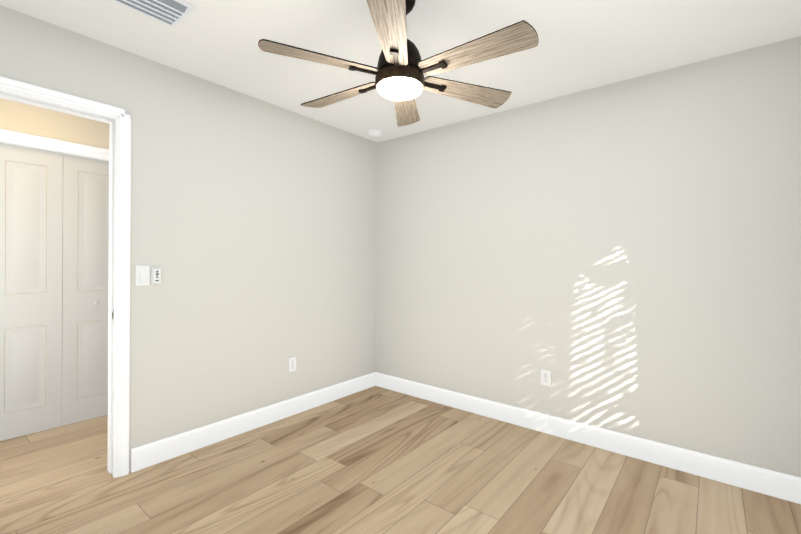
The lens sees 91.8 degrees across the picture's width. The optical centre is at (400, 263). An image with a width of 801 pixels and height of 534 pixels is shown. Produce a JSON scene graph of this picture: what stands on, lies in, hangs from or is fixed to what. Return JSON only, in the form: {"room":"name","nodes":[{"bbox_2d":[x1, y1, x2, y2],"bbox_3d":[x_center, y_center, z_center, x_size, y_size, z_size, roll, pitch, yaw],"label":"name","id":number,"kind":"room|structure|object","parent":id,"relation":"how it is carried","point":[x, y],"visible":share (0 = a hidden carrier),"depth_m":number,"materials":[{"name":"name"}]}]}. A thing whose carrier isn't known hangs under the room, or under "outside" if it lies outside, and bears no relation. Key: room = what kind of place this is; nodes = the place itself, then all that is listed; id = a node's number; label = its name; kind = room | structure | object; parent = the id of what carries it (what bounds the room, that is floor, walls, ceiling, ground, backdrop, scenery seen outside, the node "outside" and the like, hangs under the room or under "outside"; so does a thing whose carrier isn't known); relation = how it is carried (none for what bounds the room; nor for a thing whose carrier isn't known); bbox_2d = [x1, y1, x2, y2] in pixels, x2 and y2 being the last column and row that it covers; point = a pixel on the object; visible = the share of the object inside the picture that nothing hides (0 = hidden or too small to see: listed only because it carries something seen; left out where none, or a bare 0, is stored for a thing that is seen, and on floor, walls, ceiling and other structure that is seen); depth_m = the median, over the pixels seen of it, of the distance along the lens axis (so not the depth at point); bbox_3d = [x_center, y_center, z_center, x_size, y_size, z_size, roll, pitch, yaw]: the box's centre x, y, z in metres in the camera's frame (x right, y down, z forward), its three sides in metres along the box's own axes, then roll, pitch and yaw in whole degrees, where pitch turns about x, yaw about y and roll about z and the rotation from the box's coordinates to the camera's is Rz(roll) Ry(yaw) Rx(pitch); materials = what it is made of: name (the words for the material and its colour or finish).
{"room":"empty bedroom","nodes":[
{"label":"empty bedroom","id":0,"kind":"room"},
{"bbox_2d":[0,98,108,440],"bbox_3d":[-2.738,-0.017,2.577,0.161,2.440,3.400,1,0,39],"label":"closet","id":1,"kind":"object","parent":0,"point":[31,120],"depth_m":2.80,"materials":[{"name":"paint"}]},
{"bbox_2d":[0,5,376,471],"bbox_3d":[-1.413,-0.005,2.545,0.115,2.440,3.590,1,0,39],"label":"wall","id":2,"kind":"structure","parent":0,"point":[253,229],"depth_m":2.69,"materials":[{"name":"paint"}]},
{"bbox_2d":[0,76,130,477],"bbox_3d":[-1.910,0.163,1.930,0.157,2.099,0.924,1,0,39],"label":"door frame","id":3,"kind":"structure","parent":2,"relation":"attached to","point":[122,116],"depth_m":2.21,"materials":[{"name":"paint"}]},
{"bbox_2d":[112,125,114,470],"bbox_3d":[-1.399,0.200,2.544,0.037,2.005,0.812,1,0,39],"label":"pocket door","id":4,"kind":"structure","parent":2,"relation":"in","point":[113,307],"depth_m":2.24,"materials":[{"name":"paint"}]},
{"bbox_2d":[135,266,149,285],"bbox_3d":[-1.529,0.070,2.301,0.012,0.120,0.074,1,0,39],"label":"light switch","id":5,"kind":"object","parent":2,"relation":"attached to","point":[142,275],"visible":1,"depth_m":2.30,"materials":[{"name":"white plastic"}]},
{"bbox_2d":[151,269,160,283],"bbox_3d":[-1.479,0.075,2.352,0.026,0.094,0.052,1,0,39],"label":"remote","id":6,"kind":"object","parent":2,"relation":"attached to","point":[155,276],"visible":1,"depth_m":2.34,"materials":[{"name":"white plastic"}]},
{"bbox_2d":[131,372,374,471],"bbox_3d":[-0.921,1.151,3.069,0.016,0.132,2.070,1,0,39],"label":"baseboard","id":7,"kind":"structure","parent":2,"relation":"attached to","point":[150,454],"depth_m":2.76,"materials":[{"name":"paint"}]},
{"bbox_2d":[289,357,295,372],"bbox_3d":[-0.871,0.812,3.132,0.010,0.116,0.072,1,0,39],"label":"electrical outlet","id":8,"kind":"object","parent":2,"relation":"attached to","point":[292,364],"visible":1,"depth_m":3.13,"materials":[{"name":"white plastic"}]},
{"bbox_2d":[0,386,800,533],"bbox_3d":[-0.819,1.254,1.607,4.390,0.060,4.580,1,0,39],"label":"floor","id":9,"kind":"structure","parent":0,"point":[375,460],"depth_m":2.15,"materials":[{"name":"brown wood"}]},
{"bbox_2d":[0,0,800,142],"bbox_3d":[-0.797,-1.256,1.597,4.390,0.080,4.580,1,0,39],"label":"ceiling","id":10,"kind":"structure","parent":0,"point":[583,45],"depth_m":2.10,"materials":[{"name":"paint"}]},
{"bbox_2d":[112,0,195,25],"bbox_3d":[-1.194,-1.206,1.742,0.240,0.028,0.430,1,0,39],"label":"ceiling vent","id":11,"kind":"object","parent":10,"relation":"in","point":[172,12],"visible":1,"depth_m":1.82,"materials":[{"name":"metal"}]},
{"bbox_2d":[367,129,381,136],"bbox_3d":[-0.241,-1.202,3.581,0.132,0.034,0.132,1,0,39],"label":"smoke detector","id":12,"kind":"object","parent":10,"relation":"attached to","point":[374,133],"visible":1,"depth_m":3.54,"materials":[{"name":"white plastic"}]},
{"bbox_2d":[258,0,538,126],"bbox_3d":[-0.001,-0.982,1.752,1.206,0.456,1.123,1,0,39],"label":"ceiling fan","id":13,"kind":"object","parent":10,"relation":"hanging from","point":[401,81],"visible":1,"depth_m":1.63,"materials":[{"name":"brown wood"}]},
{"bbox_2d":[375,36,800,477],"bbox_3d":[0.993,0.014,3.002,3.340,2.440,0.140,1,0,39],"label":"wall","id":14,"kind":"structure","parent":0,"point":[624,257],"depth_m":2.54,"materials":[{"name":"paint"}]},
{"bbox_2d":[541,369,550,386],"bbox_3d":[1.065,0.835,2.845,0.072,0.116,0.010,1,0,39],"label":"electrical outlet","id":15,"kind":"object","parent":14,"relation":"attached to","point":[545,377],"visible":1,"depth_m":2.84,"materials":[{"name":"white plastic"}]},
{"bbox_2d":[375,372,800,503],"bbox_3d":[0.922,1.167,2.955,3.030,0.132,0.016,1,0,39],"label":"baseboard","id":16,"kind":"structure","parent":14,"relation":"attached to","point":[787,487],"depth_m":2.53,"materials":[{"name":"paint"}]}
]}

